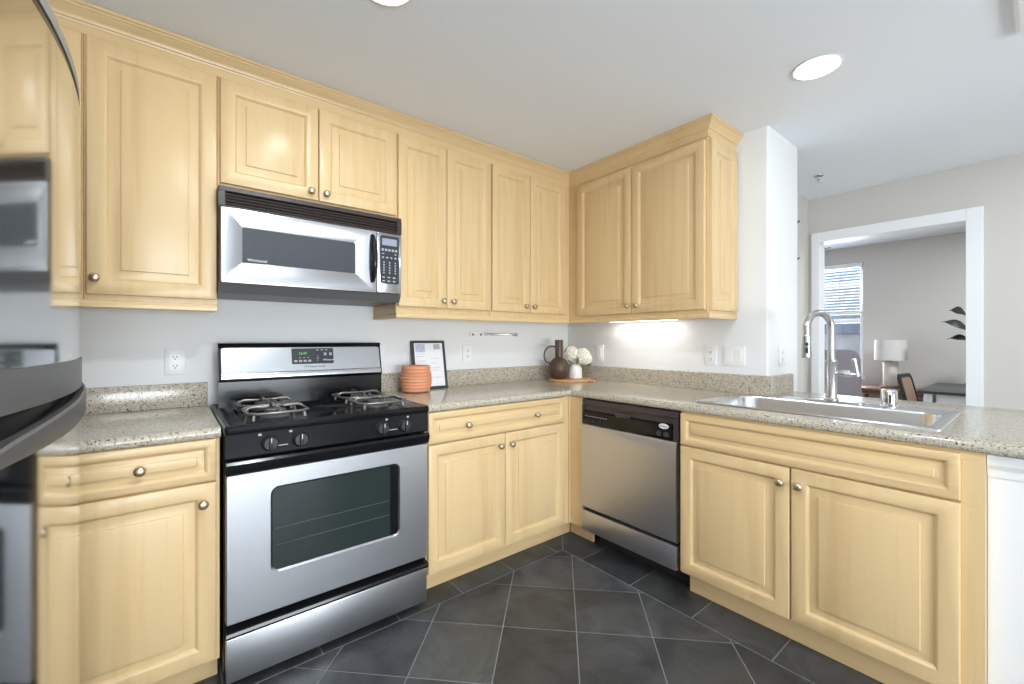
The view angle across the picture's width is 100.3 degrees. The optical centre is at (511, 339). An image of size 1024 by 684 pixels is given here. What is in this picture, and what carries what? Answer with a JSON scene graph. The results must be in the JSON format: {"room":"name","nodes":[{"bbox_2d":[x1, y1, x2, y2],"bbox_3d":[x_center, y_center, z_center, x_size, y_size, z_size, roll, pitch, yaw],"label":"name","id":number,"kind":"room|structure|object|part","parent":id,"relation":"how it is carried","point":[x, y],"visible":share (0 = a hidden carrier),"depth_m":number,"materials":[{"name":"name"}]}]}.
{"room":"kitchen","nodes":[
{"label":"kitchen","id":0,"kind":"room"},
{"bbox_2d":[80,299,567,407],"bbox_3d":[-0.961,0.030,2.384,3.520,2.360,0.120,0,0,-39],"label":"wall","id":1,"kind":"structure","parent":0,"point":[119,347],"depth_m":2.08,"materials":[{"name":"paint"}]},
{"bbox_2d":[60,26,83,298],"bbox_3d":[-1.829,-0.615,1.393,0.646,0.950,0.333,0,0,-39],"label":"upper cabinet","id":2,"kind":"object","parent":1,"relation":"attached to","point":[74,39],"visible":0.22,"depth_m":1.47,"materials":[{"name":"brown wood"}]},
{"bbox_2d":[84,382,207,414],"bbox_3d":[-1.783,0.246,1.631,1.016,0.106,0.022,0,0,-39],"label":"backsplash","id":3,"kind":"structure","parent":1,"relation":"attached to","point":[99,400],"depth_m":1.80,"materials":[{"name":"stone"}]},
{"bbox_2d":[84,34,216,304],"bbox_3d":[-1.418,-0.615,1.705,0.382,0.950,0.362,0,0,-39],"label":"upper cabinet","id":4,"kind":"object","parent":1,"relation":"attached to","point":[150,122],"visible":0.98,"depth_m":1.57,"materials":[{"name":"brown wood"}]},
{"bbox_3d":[-1.439,-0.215,1.474,0.031,0.031,0.028,0,0,-39],"label":"knob","id":5,"kind":"part","parent":4,"relation":"part of","materials":[{"name":"silver metal"}]},
{"bbox_2d":[80,299,216,312],"bbox_3d":[-1.609,-0.126,1.426,1.029,0.028,0.081,0,0,-39],"label":"rail","id":6,"kind":"object","parent":4,"relation":"attached to","point":[84,303],"visible":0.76,"depth_m":1.58,"materials":[{"name":"brown wood"}]},
{"bbox_2d":[165,349,184,374],"bbox_3d":[-1.482,0.097,1.882,0.072,0.115,0.008,0,0,-39],"label":"wall outlet","id":7,"kind":"object","parent":1,"relation":"attached to","point":[174,358],"visible":1,"depth_m":1.88,"materials":[{"name":"white plastic"}]},
{"bbox_2d":[170,354,179,360],"bbox_3d":[-1.480,0.077,1.879,0.034,0.029,0.002,0,0,-39],"label":"receptacle","id":8,"kind":"object","parent":7,"relation":"attached to","point":[173,357],"depth_m":1.88,"materials":[{"name":"white plastic"}]},
{"bbox_2d":[170,363,179,369],"bbox_3d":[-1.480,0.117,1.879,0.034,0.029,0.002,0,0,-39],"label":"receptacle","id":9,"kind":"object","parent":7,"relation":"attached to","point":[173,366],"depth_m":1.88,"materials":[{"name":"white plastic"}]},
{"bbox_2d":[217,77,395,217],"bbox_3d":[-0.974,-0.852,2.062,0.756,0.476,0.362,0,0,-39],"label":"upper cabinet","id":10,"kind":"object","parent":1,"relation":"attached to","point":[268,143],"visible":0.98,"depth_m":1.90,"materials":[{"name":"brown wood"}]},
{"bbox_3d":[-1.029,-0.842,1.835,0.370,0.420,0.020,0,0,-39],"label":"door","id":11,"kind":"part","parent":10,"relation":"part of","materials":[{"name":"brown wood"}]},
{"bbox_2d":[217,185,401,306],"bbox_3d":[-0.951,-0.396,2.031,0.758,0.422,0.434,0,0,-39],"label":"microwave","id":12,"kind":"object","parent":10,"relation":"attached to","point":[271,248],"visible":0.99,"depth_m":1.87,"materials":[{"name":"grey metal"}]},
{"bbox_3d":[-0.902,-0.373,1.874,0.622,0.293,0.035,0,0,-39],"label":"door","id":13,"kind":"part","parent":12,"relation":"part of","materials":[{"name":"metal"}]},
{"bbox_3d":[-0.654,-0.388,2.026,0.024,0.230,0.054,0,0,-39],"label":"handle","id":14,"kind":"part","parent":12,"relation":"part of","materials":[{"name":"black plastic"}]},
{"bbox_3d":[-0.610,-0.373,2.109,0.124,0.293,0.034,0,0,-39],"label":"control panel","id":15,"kind":"part","parent":12,"relation":"part of","materials":[{"name":"metal"}]},
{"bbox_3d":[-0.895,-0.666,1.912,0.031,0.031,0.028,0,0,-39],"label":"knob","id":16,"kind":"part","parent":10,"relation":"part of","materials":[{"name":"silver metal"}]},
{"bbox_3d":[-0.845,-0.666,1.952,0.031,0.031,0.028,0,0,-39],"label":"knob","id":17,"kind":"part","parent":10,"relation":"part of","materials":[{"name":"silver metal"}]},
{"bbox_3d":[-0.738,-0.842,2.069,0.370,0.420,0.020,0,0,-39],"label":"door","id":18,"kind":"part","parent":10,"relation":"part of","materials":[{"name":"brown wood"}]},
{"bbox_2d":[373,134,490,315],"bbox_3d":[-0.448,-0.615,2.485,0.592,0.950,0.362,0,0,-39],"label":"upper cabinet","id":19,"kind":"object","parent":1,"relation":"attached to","point":[443,196],"visible":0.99,"depth_m":2.35,"materials":[{"name":"brown wood"}]},
{"bbox_3d":[-0.475,-0.613,2.280,0.282,0.879,0.020,0,0,-39],"label":"door","id":20,"kind":"part","parent":19,"relation":"part of","materials":[{"name":"brown wood"}]},
{"bbox_3d":[-0.247,-0.613,2.464,0.296,0.879,0.020,0,0,-39],"label":"door","id":21,"kind":"part","parent":19,"relation":"part of","materials":[{"name":"brown wood"}]},
{"bbox_2d":[463,345,471,361],"bbox_3d":[-0.295,0.091,2.836,0.072,0.115,0.008,0,0,-39],"label":"wall outlet","id":22,"kind":"object","parent":1,"relation":"attached to","point":[467,349],"visible":1,"depth_m":2.83,"materials":[{"name":"white plastic"}]},
{"bbox_2d":[469,332,517,336],"bbox_3d":[-0.119,-0.037,2.973,0.410,0.032,0.016,0,0,-39],"label":"wall rail","id":23,"kind":"object","parent":1,"relation":"attached to","point":[471,334],"visible":1,"depth_m":2.96,"materials":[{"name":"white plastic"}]},
{"bbox_2d":[489,164,568,319],"bbox_3d":[0.172,-0.615,2.983,0.995,0.950,0.362,0,0,-39],"label":"upper cabinet","id":24,"kind":"object","parent":1,"relation":"attached to","point":[530,215],"visible":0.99,"depth_m":2.73,"materials":[{"name":"brown wood"}]},
{"bbox_3d":[-0.004,-0.613,2.659,0.298,0.879,0.020,0,0,-39],"label":"door","id":25,"kind":"part","parent":24,"relation":"part of","materials":[{"name":"brown wood"}]},
{"bbox_3d":[0.238,-0.613,2.854,0.317,0.879,0.020,0,0,-39],"label":"door","id":26,"kind":"part","parent":24,"relation":"part of","materials":[{"name":"brown wood"}]},
{"bbox_2d":[373,313,736,323],"bbox_3d":[0.236,-0.126,2.611,2.062,0.028,0.818,0,0,-1],"label":"rail","id":27,"kind":"object","parent":24,"relation":"attached to","point":[389,315],"visible":1,"depth_m":2.44,"materials":[{"name":"brown wood"}]},
{"bbox_2d":[542,344,548,359],"bbox_3d":[0.261,0.094,3.282,0.072,0.115,0.010,0,0,-39],"label":"wall switch","id":28,"kind":"object","parent":1,"relation":"attached to","point":[544,346],"visible":0.92,"depth_m":3.28,"materials":[{"name":"white plastic"}]},
{"bbox_2d":[381,364,793,395],"bbox_3d":[0.416,0.247,2.453,1.892,0.104,1.496,0,0,-39],"label":"backsplash","id":29,"kind":"structure","parent":1,"relation":"attached to","point":[733,383],"depth_m":2.74,"materials":[{"name":"stone"}]},
{"bbox_2d":[193,531,883,683],"bbox_3d":[0.940,1.269,0.294,4.058,0.122,5.720,0,0,-39],"label":"floor","id":30,"kind":"structure","parent":0,"point":[566,608],"depth_m":1.72,"materials":[{"name":"tile"}]},
{"bbox_2d":[0,0,85,683],"bbox_3d":[-1.174,0.310,0.647,0.731,1.791,0.861,0,0,-39],"label":"refrigerator","id":31,"kind":"object","parent":30,"relation":"on","point":[43,391],"visible":1,"depth_m":0.70,"materials":[{"name":"grey metal"}]},
{"bbox_3d":[-0.927,-0.249,0.846,0.076,0.582,0.860,0,0,-39],"label":"fridge door","id":32,"kind":"part","parent":31,"relation":"part of","materials":[{"name":"metal"}]},
{"bbox_3d":[-0.927,0.650,0.846,0.076,0.939,0.860,0,0,-39],"label":"freezer drawer","id":33,"kind":"part","parent":31,"relation":"part of","materials":[{"name":"metal"}]},
{"bbox_3d":[-0.923,0.144,0.849,0.086,0.071,0.854,0,0,-39],"label":"drawer handle","id":34,"kind":"part","parent":31,"relation":"part of","materials":[{"name":"grey plastic"}]},
{"bbox_2d":[80,438,219,683],"bbox_3d":[-1.433,0.772,1.498,0.634,0.870,0.662,0,0,-39],"label":"base cabinet","id":35,"kind":"object","parent":30,"relation":"on","point":[150,515],"visible":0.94,"depth_m":1.35,"materials":[{"name":"brown wood"}]},
{"bbox_3d":[-1.148,0.407,1.319,0.031,0.031,0.028,0,0,-39],"label":"knob","id":36,"kind":"part","parent":35,"relation":"part of","materials":[{"name":"silver metal"}]},
{"bbox_3d":[-1.211,0.406,1.301,0.513,0.137,0.020,0,0,-39],"label":"drawer","id":37,"kind":"part","parent":35,"relation":"part of","materials":[{"name":"yellow wood"}]},
{"bbox_2d":[80,382,220,453],"bbox_3d":[-1.590,0.265,1.392,1.016,0.144,0.635,0,0,-39],"label":"countertop","id":38,"kind":"structure","parent":35,"relation":"on","point":[119,417],"depth_m":1.67,"materials":[{"name":"stone"}]},
{"bbox_3d":[-1.024,0.548,1.419,0.031,0.031,0.028,0,0,-39],"label":"knob","id":39,"kind":"part","parent":35,"relation":"part of","materials":[{"name":"silver metal"}]},
{"bbox_2d":[210,343,429,683],"bbox_3d":[-0.861,0.612,1.915,0.767,1.192,0.676,0,0,-39],"label":"gas range","id":40,"kind":"object","parent":30,"relation":"on","point":[323,472],"visible":0.99,"depth_m":1.68,"materials":[{"name":"silver metal"}]},
{"bbox_3d":[-0.852,0.367,1.511,0.058,0.058,0.034,0,0,-39],"label":"control knob","id":41,"kind":"part","parent":40,"relation":"part of","materials":[{"name":"black plastic"}]},
{"bbox_3d":[-0.775,0.367,1.573,0.058,0.058,0.034,0,0,-39],"label":"control knob","id":42,"kind":"part","parent":40,"relation":"part of","materials":[{"name":"black plastic"}]},
{"bbox_3d":[-0.992,0.081,2.134,0.194,0.078,0.003,0,-13,-39],"label":"clock panel","id":43,"kind":"part","parent":40,"relation":"part of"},
{"bbox_2d":[210,389,428,435],"bbox_3d":[-0.867,0.288,1.920,0.764,0.070,0.651,0,0,-39],"label":"cooktop","id":44,"kind":"object","parent":40,"relation":"in","point":[275,411],"depth_m":1.82,"materials":[{"name":"metal"}]},
{"bbox_3d":[-0.684,1.095,1.693,0.752,0.150,0.032,0,0,-39],"label":"storage drawer","id":45,"kind":"part","parent":40,"relation":"part of","materials":[{"name":"metal"}]},
{"bbox_3d":[-0.682,0.716,1.691,0.752,0.508,0.035,0,0,-39],"label":"oven door","id":46,"kind":"part","parent":40,"relation":"part of","materials":[{"name":"metal"}]},
{"bbox_3d":[-0.694,0.367,1.706,0.756,0.087,0.072,0,0,-39],"label":"control panel","id":47,"kind":"part","parent":40,"relation":"part of","materials":[{"name":"black metal"}]},
{"bbox_3d":[-0.679,0.996,1.686,0.752,0.044,0.047,0,0,-39],"label":"drawer handle","id":48,"kind":"part","parent":40,"relation":"part of","materials":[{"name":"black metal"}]},
{"bbox_3d":[-0.676,0.436,1.683,0.754,0.046,0.055,0,0,-39],"label":"oven handle","id":49,"kind":"part","parent":40,"relation":"part of","materials":[{"name":"metal"}]},
{"bbox_3d":[-0.676,0.681,1.686,0.476,0.296,0.005,0,0,-39],"label":"door glass","id":50,"kind":"part","parent":40,"relation":"part of","materials":[{"name":"black glass"}]},
{"bbox_3d":[-0.532,0.367,1.769,0.058,0.058,0.034,0,0,-39],"label":"control knob","id":51,"kind":"part","parent":40,"relation":"part of","materials":[{"name":"black plastic"}]},
{"bbox_3d":[-0.455,0.367,1.830,0.058,0.058,0.034,0,0,-39],"label":"control knob","id":52,"kind":"part","parent":40,"relation":"part of","materials":[{"name":"black plastic"}]},
{"bbox_2d":[424,396,569,588],"bbox_3d":[-0.167,0.773,2.515,1.054,0.870,0.662,0,0,-39],"label":"base cabinet","id":53,"kind":"object","parent":30,"relation":"on","point":[497,475],"visible":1,"depth_m":2.20,"materials":[{"name":"brown wood"}]},
{"bbox_3d":[-0.214,0.784,2.102,0.443,0.592,0.020,0,0,-39],"label":"door","id":54,"kind":"part","parent":53,"relation":"part of","materials":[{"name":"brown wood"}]},
{"bbox_3d":[-0.208,0.414,2.076,0.031,0.031,0.028,0,0,-39],"label":"knob","id":55,"kind":"part","parent":53,"relation":"part of","materials":[{"name":"silver metal"}]},
{"bbox_3d":[-0.041,0.409,2.241,0.887,0.142,0.020,0,0,-39],"label":"drawer","id":56,"kind":"part","parent":53,"relation":"part of","materials":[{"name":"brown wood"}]},
{"bbox_3d":[-0.054,0.548,2.199,0.031,0.031,0.028,0,0,-39],"label":"knob","id":57,"kind":"part","parent":53,"relation":"part of","materials":[{"name":"silver metal"}]},
{"bbox_3d":[0.133,0.784,2.381,0.440,0.592,0.020,0,0,-39],"label":"door","id":58,"kind":"part","parent":53,"relation":"part of","materials":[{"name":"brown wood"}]},
{"bbox_2d":[381,364,1023,458],"bbox_3d":[0.888,0.266,1.900,1.935,0.142,2.949,0,0,-39],"label":"countertop","id":59,"kind":"structure","parent":53,"relation":"on","point":[987,430],"depth_m":2.27,"materials":[{"name":"stone"}]},
{"bbox_2d":[400,365,431,392],"bbox_3d":[-0.549,0.223,2.446,0.180,0.151,0.180,0,0,-39],"label":"ribbed pot","id":60,"kind":"object","parent":59,"relation":"on","point":[413,378],"visible":1,"depth_m":2.37,"materials":[{"name":"ceramic"}]},
{"bbox_2d":[410,341,447,388],"bbox_3d":[-0.506,0.153,2.619,0.224,0.294,0.069,0,0,-39],"label":"picture frame","id":61,"kind":"object","parent":59,"relation":"on","point":[431,353],"visible":0.73,"depth_m":2.63,"materials":[{"name":"black wood"}]},
{"bbox_2d":[415,344,424,351],"bbox_3d":[-0.558,0.052,2.594,0.063,0.050,0.001,0,-10,-39],"label":"picture","id":62,"kind":"object","parent":61,"relation":"attached to","point":[418,347],"depth_m":2.59},
{"bbox_2d":[433,344,439,348],"bbox_3d":[-0.471,0.043,2.666,0.043,0.032,0.001,0,-10,-39],"label":"picture","id":63,"kind":"object","parent":61,"relation":"attached to","point":[435,346],"depth_m":2.66},
{"bbox_2d":[548,377,594,382],"bbox_3d":[0.420,0.291,3.120,0.307,0.016,0.307,0,0,-13],"label":"serving board","id":64,"kind":"object","parent":59,"relation":"on","point":[567,379],"visible":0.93,"depth_m":3.01,"materials":[{"name":"brown wood"}]},
{"bbox_2d":[543,340,568,378],"bbox_3d":[0.335,0.141,3.106,0.163,0.282,0.148,0,0,-39],"label":"jug","id":65,"kind":"object","parent":64,"relation":"on","point":[558,366],"visible":1,"depth_m":3.07,"materials":[{"name":"brown ceramic"}]},
{"bbox_3d":[0.271,0.108,3.110,0.085,0.135,0.012,0,0,0],"label":"jug handle","id":66,"kind":"part","parent":65,"relation":"part of","materials":[{"name":"ceramic"}]},
{"bbox_2d":[569,364,581,378],"bbox_3d":[0.463,0.230,3.116,0.095,0.104,0.095,0,0,-39],"label":"bud vase","id":67,"kind":"object","parent":64,"relation":"on","point":[575,370],"visible":0.98,"depth_m":3.08,"materials":[{"name":"white ceramic"}]},
{"bbox_2d":[564,346,591,365],"bbox_3d":[0.480,0.131,3.112,0.200,0.174,0.139,0,0,24],"label":"flower bouquet","id":68,"kind":"object","parent":67,"relation":"in","point":[574,355],"visible":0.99,"depth_m":3.08,"materials":[{"name":"beige plant"}]},
{"bbox_2d":[695,392,961,430],"bbox_3d":[1.347,0.387,1.889,0.553,0.192,0.841,0,0,-39],"label":"sink","id":69,"kind":"object","parent":59,"relation":"in","point":[908,417],"visible":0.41,"depth_m":1.90,"materials":[{"name":"metal"}]},
{"bbox_2d":[801,310,864,404],"bbox_3d":[1.477,0.076,1.988,0.198,0.437,0.230,0,0,-39],"label":"faucet","id":70,"kind":"object","parent":69,"relation":"on","point":[831,373],"visible":1,"depth_m":2.01,"materials":[{"name":"silver metal"}]},
{"bbox_3d":[1.446,-0.024,2.015,0.183,0.236,0.031,0,0,-16],"label":"spout","id":71,"kind":"part","parent":70,"relation":"part of","materials":[{"name":"silver metal"}]},
{"bbox_3d":[1.526,0.290,2.028,0.060,0.008,0.230,0,0,-39],"label":"deck plate","id":72,"kind":"part","parent":70,"relation":"part of","materials":[{"name":"silver metal"}]},
{"bbox_3d":[1.592,0.129,1.982,0.033,0.083,0.020,0,0,36],"label":"lever","id":73,"kind":"part","parent":70,"relation":"part of","materials":[{"name":"silver metal"}]},
{"bbox_2d":[880,389,898,407],"bbox_3d":[1.655,0.256,1.876,0.062,0.078,0.062,0,0,-39],"label":"air gap","id":74,"kind":"object","parent":69,"relation":"on","point":[889,397],"visible":1,"depth_m":1.85,"materials":[{"name":"silver metal"}]},
{"bbox_2d":[568,396,594,541],"bbox_3d":[0.389,0.773,2.594,0.123,0.870,0.184,0,0,-39],"label":"cabinet filler","id":75,"kind":"object","parent":30,"relation":"on","point":[575,423],"visible":0.68,"depth_m":2.55,"materials":[{"name":"brown wood"}]},
{"bbox_2d":[581,398,689,583],"bbox_3d":[0.823,0.774,2.432,0.620,0.864,0.604,0,0,-39],"label":"dishwasher","id":76,"kind":"object","parent":30,"relation":"on","point":[630,453],"visible":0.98,"depth_m":2.20,"materials":[{"name":"metal"}]},
{"bbox_3d":[0.586,0.401,2.260,0.020,0.025,0.090,0,0,-39],"label":"latch handle","id":77,"kind":"part","parent":76,"relation":"part of","materials":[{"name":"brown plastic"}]},
{"bbox_3d":[0.602,0.726,2.257,0.042,0.478,0.590,0,0,-39],"label":"door","id":78,"kind":"part","parent":76,"relation":"part of","materials":[{"name":"metal"}]},
{"bbox_3d":[0.602,1.036,2.259,0.039,0.115,0.592,0,0,-39],"label":"kick plate","id":79,"kind":"part","parent":76,"relation":"part of","materials":[{"name":"metal"}]},
{"bbox_3d":[0.607,0.413,2.257,0.033,0.142,0.602,0,0,-39],"label":"control panel","id":80,"kind":"part","parent":76,"relation":"part of","materials":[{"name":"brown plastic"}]},
{"bbox_3d":[0.711,1.151,2.332,0.020,0.110,0.585,0,0,-39],"label":"toe panel","id":81,"kind":"part","parent":76,"relation":"part of","materials":[{"name":"metal"}]},
{"bbox_2d":[680,411,987,683],"bbox_3d":[1.321,0.773,1.819,0.662,0.870,0.963,0,0,-39],"label":"base cabinet","id":82,"kind":"object","parent":30,"relation":"on","point":[870,555],"visible":0.98,"depth_m":1.52,"materials":[{"name":"brown wood"}]},
{"bbox_3d":[0.936,0.788,1.832,0.020,0.585,0.451,0,0,-39],"label":"door","id":83,"kind":"part","parent":82,"relation":"part of","materials":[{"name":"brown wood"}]},
{"bbox_3d":[1.039,0.555,1.665,0.028,0.031,0.031,0,0,-39],"label":"knob","id":84,"kind":"part","parent":82,"relation":"part of","materials":[{"name":"silver metal"}]},
{"bbox_3d":[1.079,0.555,1.615,0.028,0.031,0.031,0,0,-39],"label":"knob","id":85,"kind":"part","parent":82,"relation":"part of","materials":[{"name":"silver metal"}]},
{"bbox_3d":[1.079,0.416,1.654,0.020,0.143,0.908,0,0,-39],"label":"drawer","id":86,"kind":"part","parent":82,"relation":"part of","materials":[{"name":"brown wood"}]},
{"bbox_3d":[1.222,0.788,1.476,0.020,0.585,0.451,0,0,-39],"label":"door","id":87,"kind":"part","parent":82,"relation":"part of","materials":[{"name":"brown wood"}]},
{"bbox_2d":[83,0,1023,250],"bbox_3d":[2.326,-1.200,1.728,7.820,0.100,6.222,0,0,-39],"label":"ceiling","id":88,"kind":"structure","parent":0,"point":[920,87],"depth_m":1.80,"materials":[{"name":"paint"}]},
{"bbox_2d":[371,0,410,7],"bbox_3d":[-0.408,-1.147,1.385,0.182,0.005,0.182,0,0,-39],"label":"recessed light","id":89,"kind":"object","parent":88,"relation":"in","point":[387,3],"visible":1,"depth_m":1.45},
{"bbox_2d":[376,0,406,4],"bbox_3d":[-0.408,-1.147,1.385,0.161,0.004,0.161,0,0,29],"label":"diffuser","id":90,"kind":"object","parent":89,"relation":"attached to","point":[381,2],"depth_m":1.45,"materials":[{"name":"white plastic"}]},
{"bbox_2d":[791,53,843,80],"bbox_3d":[1.286,-1.147,1.804,0.182,0.005,0.182,0,0,-39],"label":"recessed light","id":91,"kind":"object","parent":88,"relation":"in","point":[819,66],"visible":1,"depth_m":1.80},
{"bbox_2d":[813,174,823,183],"bbox_3d":[2.150,-1.123,2.999,0.060,0.053,0.060,0,0,-39],"label":"sprinkler","id":92,"kind":"object","parent":88,"relation":"attached to","point":[818,176],"visible":1,"depth_m":2.99,"materials":[{"name":"silver metal"}]},
{"bbox_2d":[1013,0,1023,31],"bbox_3d":[1.847,-1.139,1.318,0.390,0.022,0.390,0,0,-39],"label":"ceiling vent","id":93,"kind":"object","parent":88,"relation":"in","point":[1018,5],"visible":1,"depth_m":1.49,"materials":[{"name":"white plastic"}]},
{"bbox_2d":[568,126,796,390],"bbox_3d":[1.046,0.030,3.052,0.446,2.360,1.594,0,0,-39],"label":"wall","id":94,"kind":"structure","parent":0,"point":[766,321],"depth_m":2.41,"materials":[{"name":"paint"}]},
{"bbox_2d":[596,345,603,360],"bbox_3d":[0.651,0.098,3.179,0.010,0.115,0.072,0,0,-39],"label":"wall switch","id":95,"kind":"object","parent":94,"relation":"attached to","point":[599,348],"visible":1,"depth_m":3.17,"materials":[{"name":"white plastic"}]},
{"bbox_2d":[569,137,737,319],"bbox_3d":[0.819,-0.615,2.687,0.362,0.950,1.008,0,0,-39],"label":"upper cabinet","id":96,"kind":"object","parent":94,"relation":"attached to","point":[656,235],"visible":1,"depth_m":2.42,"materials":[{"name":"brown wood"}]},
{"bbox_2d":[47,0,742,187],"bbox_3d":[-0.348,-1.103,1.731,3.377,0.090,1.034,0,0,-39],"label":"crown molding","id":97,"kind":"structure","parent":96,"relation":"attached to","point":[86,18],"depth_m":1.99,"materials":[{"name":"brown wood"}]},
{"bbox_3d":[0.586,-0.601,2.750,0.020,0.882,0.434,0,0,-39],"label":"door","id":98,"kind":"part","parent":96,"relation":"part of","materials":[{"name":"brown wood"}]},
{"bbox_3d":[0.865,-0.601,2.403,0.020,0.882,0.449,0,0,-39],"label":"door","id":99,"kind":"part","parent":96,"relation":"part of","materials":[{"name":"brown wood"}]},
{"bbox_3d":[1.149,-0.603,2.318,0.298,0.895,0.020,0,0,-39],"label":"panel","id":100,"kind":"part","parent":96,"relation":"part of","materials":[{"name":"brown wood"}]},
{"bbox_2d":[705,346,716,365],"bbox_3d":[1.175,0.095,2.529,0.008,0.115,0.072,0,0,-39],"label":"wall outlet","id":101,"kind":"object","parent":94,"relation":"attached to","point":[710,351],"visible":1,"depth_m":2.52,"materials":[{"name":"white plastic"}]},
{"bbox_2d":[724,346,744,366],"bbox_3d":[1.258,0.092,2.424,0.010,0.115,0.116,0,0,-39],"label":"wall switch","id":102,"kind":"object","parent":94,"relation":"attached to","point":[733,355],"visible":1,"depth_m":2.42,"materials":[{"name":"white plastic"}]},
{"bbox_2d":[779,346,784,365],"bbox_3d":[1.515,0.091,2.401,0.072,0.115,0.008,0,0,-39],"label":"wall outlet","id":103,"kind":"object","parent":94,"relation":"attached to","point":[781,348],"visible":1,"depth_m":2.39,"materials":[{"name":"white plastic"}]},
{"bbox_2d":[797,194,807,391],"bbox_3d":[1.998,0.030,3.249,1.284,2.360,0.120,0,0,-39],"label":"wall","id":104,"kind":"structure","parent":0,"point":[802,203],"depth_m":3.44,"materials":[{"name":"beige paint"}]},
{"bbox_2d":[824,232,965,402],"bbox_3d":[5.272,0.030,4.111,0.140,2.360,6.000,0,0,-39],"label":"wall","id":105,"kind":"structure","parent":0,"point":[911,286],"depth_m":4.85,"materials":[{"name":"beige paint"}]},
{"bbox_2d":[824,267,864,379],"bbox_3d":[3.986,-0.235,5.646,0.120,1.440,1.076,0,0,-39],"label":"window","id":106,"kind":"structure","parent":105,"relation":"in","point":[860,320],"depth_m":5.26,"materials":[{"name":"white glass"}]},
{"bbox_2d":[824,262,862,314],"bbox_3d":[3.965,-0.632,5.630,0.048,0.635,1.024,0,0,-39],"label":"window blind","id":107,"kind":"object","parent":106,"relation":"attached to","point":[858,264],"visible":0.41,"depth_m":5.37,"materials":[{"name":"grey plastic"}]},
{"bbox_3d":[3.967,-0.922,5.631,0.044,0.055,1.024,0,0,-39],"label":"head rail","id":108,"kind":"part","parent":107,"relation":"part of","materials":[{"name":"white plastic"}]},
{"bbox_3d":[3.967,-0.330,5.631,0.040,0.030,1.024,0,0,-39],"label":"rail","id":109,"kind":"part","parent":107,"relation":"part of","materials":[{"name":"white plastic"}]},
{"bbox_2d":[808,153,1023,409],"bbox_3d":[3.843,0.030,1.884,0.120,2.360,4.320,0,0,-39],"label":"wall","id":110,"kind":"structure","parent":0,"point":[997,185],"depth_m":2.75,"materials":[{"name":"beige paint"}]},
{"bbox_2d":[811,206,982,406],"bbox_3d":[2.796,0.172,3.171,0.138,2.075,0.947,0,0,-39],"label":"trim","id":111,"kind":"structure","parent":110,"relation":"attached to","point":[972,217],"depth_m":2.95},
{"bbox_2d":[988,476,1023,683],"bbox_3d":[1.992,0.790,1.157,0.695,0.840,0.906,0,0,-39],"label":"wall","id":112,"kind":"structure","parent":0,"point":[1005,496],"depth_m":1.27,"materials":[{"name":"paint"}]},
{"bbox_2d":[987,454,1023,481],"bbox_3d":[1.981,0.376,1.148,0.723,0.068,0.906,0,0,-39],"label":"trim","id":113,"kind":"structure","parent":112,"relation":"attached to","point":[1011,468],"depth_m":1.25,"materials":[{"name":"white wood"}]},
{"bbox_3d":[3.868,1.270,2.969,3.860,0.120,6.220,0,0,-39],"label":"floor","id":114,"kind":"structure","parent":0,"visible":0},
{"bbox_2d":[824,349,861,396],"bbox_3d":[3.724,0.659,5.060,0.520,1.099,0.640,0,0,13],"label":"armchair","id":115,"kind":"object","parent":114,"relation":"on","point":[852,386],"visible":0.12,"depth_m":4.77,"materials":[{"name":"fabric"}]},
{"bbox_2d":[862,385,922,401],"bbox_3d":[4.299,0.877,4.843,0.400,0.664,0.600,0,0,-39],"label":"console table","id":116,"kind":"object","parent":114,"relation":"on","point":[873,389],"visible":0.29,"depth_m":4.83,"materials":[{"name":"brown wood"}]},
{"bbox_2d":[874,340,907,388],"bbox_3d":[4.280,0.275,4.834,0.286,0.540,0.286,0,0,-39],"label":"table lamp","id":117,"kind":"object","parent":116,"relation":"on","point":[893,351],"visible":0.98,"depth_m":4.77,"materials":[{"name":"white fabric"}]},
{"bbox_3d":[4.280,0.117,4.834,0.286,0.225,0.286,0,0,-39],"label":"lamp shade","id":118,"kind":"part","parent":117,"relation":"part of","materials":[{"name":"fabric"}]},
{"bbox_2d":[897,373,918,400],"bbox_3d":[4.187,0.780,4.221,0.425,0.860,0.518,0,0,-34],"label":"desk chair","id":119,"kind":"object","parent":114,"relation":"on","point":[905,380],"visible":0.23,"depth_m":4.38,"materials":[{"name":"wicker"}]},
{"bbox_3d":[4.072,0.530,4.392,0.320,0.300,0.082,0,0,-34],"label":"panel","id":120,"kind":"part","parent":119,"relation":"part of","materials":[{"name":"beige fabric"}]},
{"bbox_2d":[917,383,965,404],"bbox_3d":[4.550,0.840,3.909,1.140,0.739,1.090,0,0,-39],"label":"writing desk","id":121,"kind":"object","parent":114,"relation":"on","point":[946,393],"visible":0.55,"depth_m":3.92,"materials":[{"name":"wood"}]},
{"bbox_3d":[3.854,0.852,3.959,0.060,0.714,0.060,0,0,-39],"label":"leg","id":122,"kind":"part","parent":121,"relation":"part of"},
{"bbox_2d":[943,307,965,387],"bbox_3d":[4.369,0.069,4.032,0.162,0.802,0.430,0,0,-30],"label":"potted plant","id":123,"kind":"object","parent":121,"relation":"on","point":[958,310],"visible":0.27,"depth_m":4.12,"materials":[{"name":"green plant"}]},
{"label":"outside","id":124,"kind":"structure","parent":0,"visible":0},
{"bbox_3d":[7.104,1.385,11.359,11.700,0.250,12.000,0,0,-39],"label":"floor","id":125,"kind":"structure","parent":124,"visible":0},
{"bbox_2d":[824,267,859,318],"bbox_3d":[7.181,-0.316,12.062,3.900,3.149,9.800,0,0,-39],"label":"building","id":126,"kind":"structure","parent":125,"relation":"on","point":[851,294],"depth_m":9.46,"materials":[{"name":"paint"}]},
{"bbox_2d":[824,323,859,355],"bbox_3d":[5.197,0.474,9.184,0.320,1.570,9.000,0,0,-39],"label":"parapet","id":127,"kind":"object","parent":125,"relation":"on","point":[847,335],"visible":0.02,"depth_m":7.83,"materials":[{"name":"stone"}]}
]}

